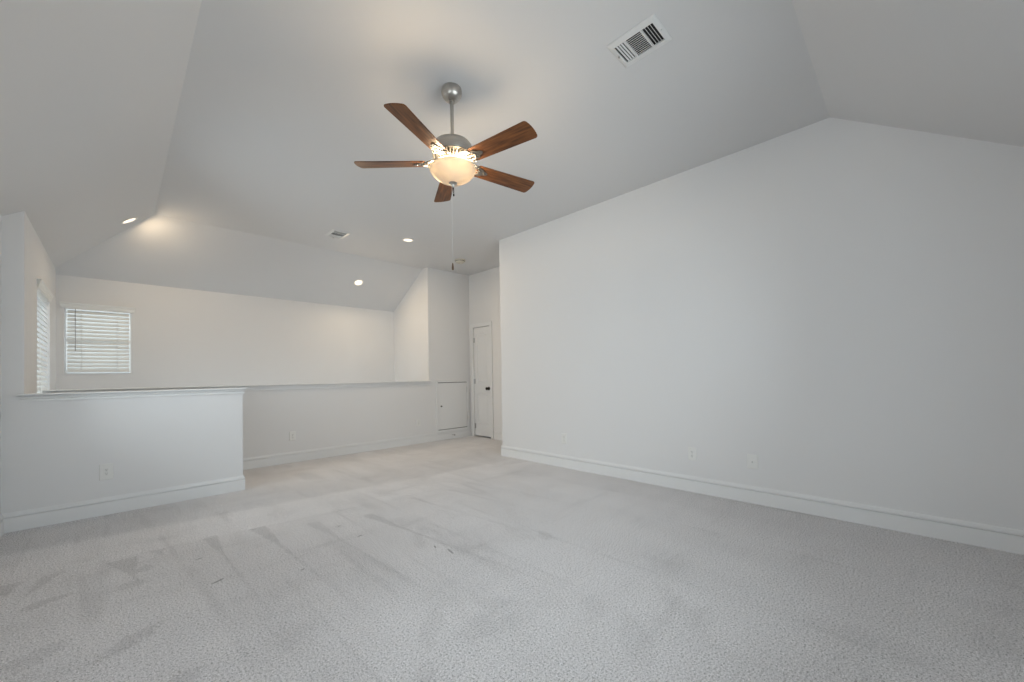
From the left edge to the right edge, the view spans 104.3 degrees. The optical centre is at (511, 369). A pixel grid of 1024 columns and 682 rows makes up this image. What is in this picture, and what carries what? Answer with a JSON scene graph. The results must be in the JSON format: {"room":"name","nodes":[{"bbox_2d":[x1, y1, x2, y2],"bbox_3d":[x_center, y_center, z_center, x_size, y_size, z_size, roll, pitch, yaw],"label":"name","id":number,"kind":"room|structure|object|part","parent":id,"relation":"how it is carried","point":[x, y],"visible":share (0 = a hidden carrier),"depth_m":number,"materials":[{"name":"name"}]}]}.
{"room":"empty loft room","nodes":[
{"label":"empty loft room","id":0,"kind":"room"},
{"bbox_2d":[0,215,1,514],"bbox_3d":[-1.957,-0.082,1.005,0.120,2.500,5.540,0,-1,-45],"label":"wall","id":1,"kind":"structure","parent":0,"point":[0,215],"depth_m":2.99,"materials":[{"name":"paint"}]},
{"bbox_2d":[1,211,55,395],"bbox_3d":[-4.697,1.055,3.845,0.230,5.805,2.399,0,-1,-45],"label":"wall","id":2,"kind":"structure","parent":0,"point":[25,260],"depth_m":3.10,"materials":[{"name":"paint"}]},
{"bbox_2d":[37,279,53,392],"bbox_3d":[-4.621,-0.098,3.915,0.080,1.425,1.020,0,-1,-45],"label":"window blind","id":3,"kind":"object","parent":2,"relation":"attached to","point":[44,294],"visible":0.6,"depth_m":3.94,"materials":[{"name":"white plastic"}]},
{"bbox_3d":[-4.430,-0.070,3.706,0.053,1.340,0.012,0,-1,-45],"label":"ladder cord","id":4,"kind":"part","parent":3,"relation":"part of","materials":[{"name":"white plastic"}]},
{"bbox_3d":[-4.827,-0.057,4.106,0.053,1.340,0.012,0,-1,-45],"label":"ladder cord","id":5,"kind":"part","parent":3,"relation":"part of","materials":[{"name":"white fabric"}]},
{"bbox_2d":[56,274,394,389],"bbox_3d":[-3.877,1.077,6.264,4.382,5.805,0.120,0,-1,-45],"label":"wall","id":6,"kind":"structure","parent":0,"point":[181,337],"depth_m":5.91,"materials":[{"name":"paint"}]},
{"bbox_2d":[65,309,131,373],"bbox_3d":[-5.206,-0.362,5.025,0.585,0.834,0.060,0,-1,-45],"label":"window","id":7,"kind":"structure","parent":6,"relation":"in","point":[66,340],"depth_m":4.98,"materials":[{"name":"white plastic"}]},
{"bbox_2d":[59,301,135,372],"bbox_3d":[-5.154,-0.391,4.972,0.665,0.844,0.080,0,-1,-45],"label":"window blind","id":8,"kind":"object","parent":7,"relation":"attached to","point":[74,355],"visible":1,"depth_m":4.96,"materials":[{"name":"white plastic"}]},
{"bbox_3d":[-5.266,-0.356,4.870,0.012,0.759,0.053,0,-1,-45],"label":"ladder cord","id":9,"kind":"part","parent":8,"relation":"part of","materials":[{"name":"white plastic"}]},
{"bbox_3d":[-5.152,0.021,4.972,0.545,0.020,0.054,0,-1,-45],"label":"rail","id":10,"kind":"part","parent":8,"relation":"part of","materials":[{"name":"white plastic"}]},
{"bbox_3d":[-5.046,-0.356,5.088,0.012,0.759,0.053,0,-1,-45],"label":"ladder cord","id":11,"kind":"part","parent":8,"relation":"part of","materials":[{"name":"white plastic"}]},
{"bbox_2d":[243,267,470,457],"bbox_3d":[-2.695,1.049,5.737,5.277,5.805,0.120,0,-1,-45],"label":"wall","id":12,"kind":"structure","parent":0,"point":[320,418],"depth_m":6.24,"materials":[{"name":"paint"}]},
{"bbox_2d":[42,381,431,392],"bbox_3d":[-3.018,0.231,5.442,4.405,0.074,0.200,0,-1,-45],"label":"trim","id":13,"kind":"structure","parent":12,"relation":"attached to","point":[400,383],"depth_m":5.29,"materials":[{"name":"white paint"}]},
{"bbox_2d":[289,431,295,440],"bbox_3d":[-2.966,0.893,5.382,0.078,0.122,0.009,0,-1,-45],"label":"wall outlet","id":14,"kind":"object","parent":12,"relation":"attached to","point":[292,435],"visible":1,"depth_m":5.38,"materials":[{"name":"white plastic"}]},
{"bbox_2d":[243,428,471,469],"bbox_3d":[-2.646,1.177,5.687,5.277,0.146,0.015,0,-1,-45],"label":"baseboard","id":15,"kind":"structure","parent":12,"relation":"attached to","point":[318,453],"depth_m":5.86,"materials":[{"name":"white paint"}]},
{"bbox_2d":[436,380,468,432],"bbox_3d":[-1.070,0.651,7.254,0.724,0.914,0.035,0,-1,-45],"label":"access panel","id":16,"kind":"object","parent":12,"relation":"attached to","point":[452,397],"visible":1,"depth_m":7.25,"materials":[{"name":"white paint"}]},
{"bbox_2d":[394,269,424,381],"bbox_3d":[-1.897,1.061,7.464,0.120,5.805,1.207,0,-1,-45],"label":"wall","id":17,"kind":"structure","parent":0,"point":[409,336],"depth_m":7.33,"materials":[{"name":"paint"}]},
{"bbox_2d":[469,266,501,435],"bbox_3d":[-0.157,-0.326,7.008,0.120,3.105,1.955,0,-1,-45],"label":"wall","id":18,"kind":"structure","parent":0,"point":[484,287],"depth_m":7.11,"materials":[{"name":"paint"}]},
{"bbox_2d":[470,321,493,438],"bbox_3d":[-0.554,0.185,7.316,0.102,2.105,0.598,0,-1,-45],"label":"door","id":19,"kind":"structure","parent":18,"relation":"in","point":[482,355],"depth_m":7.33,"materials":[{"name":"white paint"}]},
{"bbox_2d":[0,0,1023,311],"bbox_3d":[-0.892,-1.539,3.838,5.627,0.829,7.985,0,-1,-45],"label":"ceiling","id":20,"kind":"structure","parent":0,"point":[233,132],"depth_m":2.69,"materials":[{"name":"paint"}]},
{"bbox_2d":[121,217,137,223],"bbox_3d":[-4.206,-1.642,4.376,0.170,0.098,0.139,-2,-1,41],"label":"recessed light","id":21,"kind":"object","parent":20,"relation":"in","point":[132,219],"visible":1,"depth_m":4.38,"materials":[{"name":"white plastic"}]},
{"bbox_2d":[325,229,350,238],"bbox_3d":[-2.318,-1.794,5.289,0.233,0.026,0.292,0,-1,-45],"label":"ceiling vent","id":22,"kind":"object","parent":20,"relation":"in","point":[333,233],"visible":1,"depth_m":5.27,"materials":[{"name":"silver metal"}]},
{"bbox_2d":[353,279,363,285],"bbox_3d":[-2.601,-1.479,6.744,0.170,0.088,0.146,0,-1,-41],"label":"recessed light","id":23,"kind":"object","parent":20,"relation":"in","point":[358,282],"visible":1,"depth_m":6.74,"materials":[{"name":"white plastic"}]},
{"bbox_2d":[402,238,413,241],"bbox_3d":[-1.454,-1.815,5.566,0.170,0.006,0.170,0,-1,-45],"label":"recessed light","id":24,"kind":"object","parent":20,"relation":"in","point":[403,239],"visible":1,"depth_m":5.57,"materials":[{"name":"white plastic"}]},
{"bbox_2d":[354,82,536,269],"bbox_3d":[-0.358,-1.270,2.642,1.244,1.219,1.234,0,-1,-45],"label":"ceiling fan","id":25,"kind":"object","parent":20,"relation":"hanging from","point":[451,165],"visible":1,"depth_m":2.55,"materials":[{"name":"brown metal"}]},
{"bbox_3d":[-0.807,-1.375,2.662,0.475,0.006,0.136,0,11,2],"label":"blade","id":26,"kind":"part","parent":25,"relation":"part of","materials":[{"name":"brown wood"}]},
{"bbox_3d":[-0.533,-1.368,2.261,0.136,0.006,0.475,11,5,19],"label":"blade","id":27,"kind":"part","parent":25,"relation":"part of","materials":[{"name":"brown wood"}]},
{"bbox_3d":[-0.510,-1.381,3.045,0.136,0.006,0.475,-13,5,-16],"label":"blade","id":28,"kind":"part","parent":25,"relation":"part of","materials":[{"name":"brown wood"}]},
{"bbox_3d":[-0.393,-1.288,2.648,0.308,0.094,0.308,0,-1,-45],"label":"lamp shade","id":29,"kind":"part","parent":25,"relation":"part of","materials":[{"name":"white glass"}]},
{"bbox_3d":[-0.068,-1.370,2.397,0.475,0.006,0.136,1,-12,38],"label":"blade","id":30,"kind":"part","parent":25,"relation":"part of","materials":[{"name":"brown wood"}]},
{"bbox_3d":[-0.053,-1.378,2.881,0.475,0.006,0.136,-1,-13,-34],"label":"blade","id":31,"kind":"part","parent":25,"relation":"part of","materials":[{"name":"brown wood"}]},
{"bbox_2d":[454,258,464,263],"bbox_3d":[-0.857,-1.784,6.561,0.180,0.058,0.180,0,-1,-45],"label":"smoke detector","id":32,"kind":"object","parent":20,"relation":"attached to","point":[459,260],"visible":1,"depth_m":6.51,"materials":[{"name":"beige plastic"}]},
{"bbox_2d":[606,14,671,67],"bbox_3d":[0.739,-1.890,2.313,0.233,0.026,0.292,0,-1,-45],"label":"ceiling vent","id":33,"kind":"object","parent":20,"relation":"in","point":[650,34],"visible":1,"depth_m":2.30,"materials":[{"name":"white metal"}]},
{"bbox_2d":[0,436,1023,681],"bbox_3d":[-0.401,1.237,3.349,5.627,0.120,6.732,0,-1,-45],"label":"floor","id":34,"kind":"structure","parent":0,"point":[455,559],"depth_m":2.09,"materials":[{"name":"carpet"}]},
{"bbox_2d":[1,394,242,513],"bbox_3d":[-3.350,0.715,3.586,1.537,1.030,0.120,0,-1,-45],"label":"half wall","id":35,"kind":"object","parent":34,"relation":"on","point":[52,452],"visible":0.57,"depth_m":3.42,"materials":[{"name":"paint"}]},
{"bbox_2d":[99,463,113,480],"bbox_3d":[-3.453,0.866,3.388,0.086,0.138,0.009,0,-1,-45],"label":"wall outlet","id":36,"kind":"object","parent":35,"relation":"attached to","point":[106,471],"visible":1,"depth_m":3.39,"materials":[{"name":"white plastic"}]},
{"bbox_2d":[0,475,244,537],"bbox_3d":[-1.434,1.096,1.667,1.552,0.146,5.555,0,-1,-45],"label":"baseboard","id":37,"kind":"structure","parent":35,"relation":"attached to","point":[56,514],"depth_m":3.40,"materials":[{"name":"white paint"}]},
{"bbox_2d":[14,388,247,401],"bbox_3d":[-3.321,0.216,3.630,1.512,0.060,0.200,0,-1,-45],"label":"trim","id":38,"kind":"structure","parent":35,"relation":"attached to","point":[30,397],"depth_m":3.46,"materials":[{"name":"white paint"}]},
{"bbox_2d":[499,117,1023,529],"bbox_3d":[1.522,-0.399,4.018,0.120,3.105,4.657,0,-1,-45],"label":"wall","id":39,"kind":"structure","parent":0,"point":[838,304],"depth_m":3.16,"materials":[{"name":"paint"}]},
{"bbox_2d":[562,433,566,443],"bbox_3d":[0.633,0.833,4.824,0.009,0.122,0.078,0,-1,-45],"label":"wall outlet","id":40,"kind":"object","parent":39,"relation":"attached to","point":[564,436],"visible":1,"depth_m":4.82,"materials":[{"name":"white plastic"}]},
{"bbox_2d":[688,447,696,460],"bbox_3d":[1.699,0.792,3.751,0.009,0.122,0.078,0,-1,-45],"label":"wall outlet","id":41,"kind":"object","parent":39,"relation":"attached to","point":[692,452],"visible":1,"depth_m":3.75,"materials":[{"name":"white plastic"}]},
{"bbox_2d":[747,454,757,469],"bbox_3d":[2.049,0.784,3.392,0.018,0.122,0.082,0,-1,-45],"label":"wall outlet","id":42,"kind":"object","parent":39,"relation":"attached to","point":[752,460],"visible":1,"depth_m":3.39,"materials":[{"name":"white plastic"}]},
{"bbox_2d":[494,431,1023,554],"bbox_3d":[1.411,1.093,4.687,0.930,0.146,5.832,0,-1,-45],"label":"baseboard","id":43,"kind":"structure","parent":39,"relation":"attached to","point":[1001,538],"depth_m":3.10,"materials":[{"name":"white paint"}]}
]}

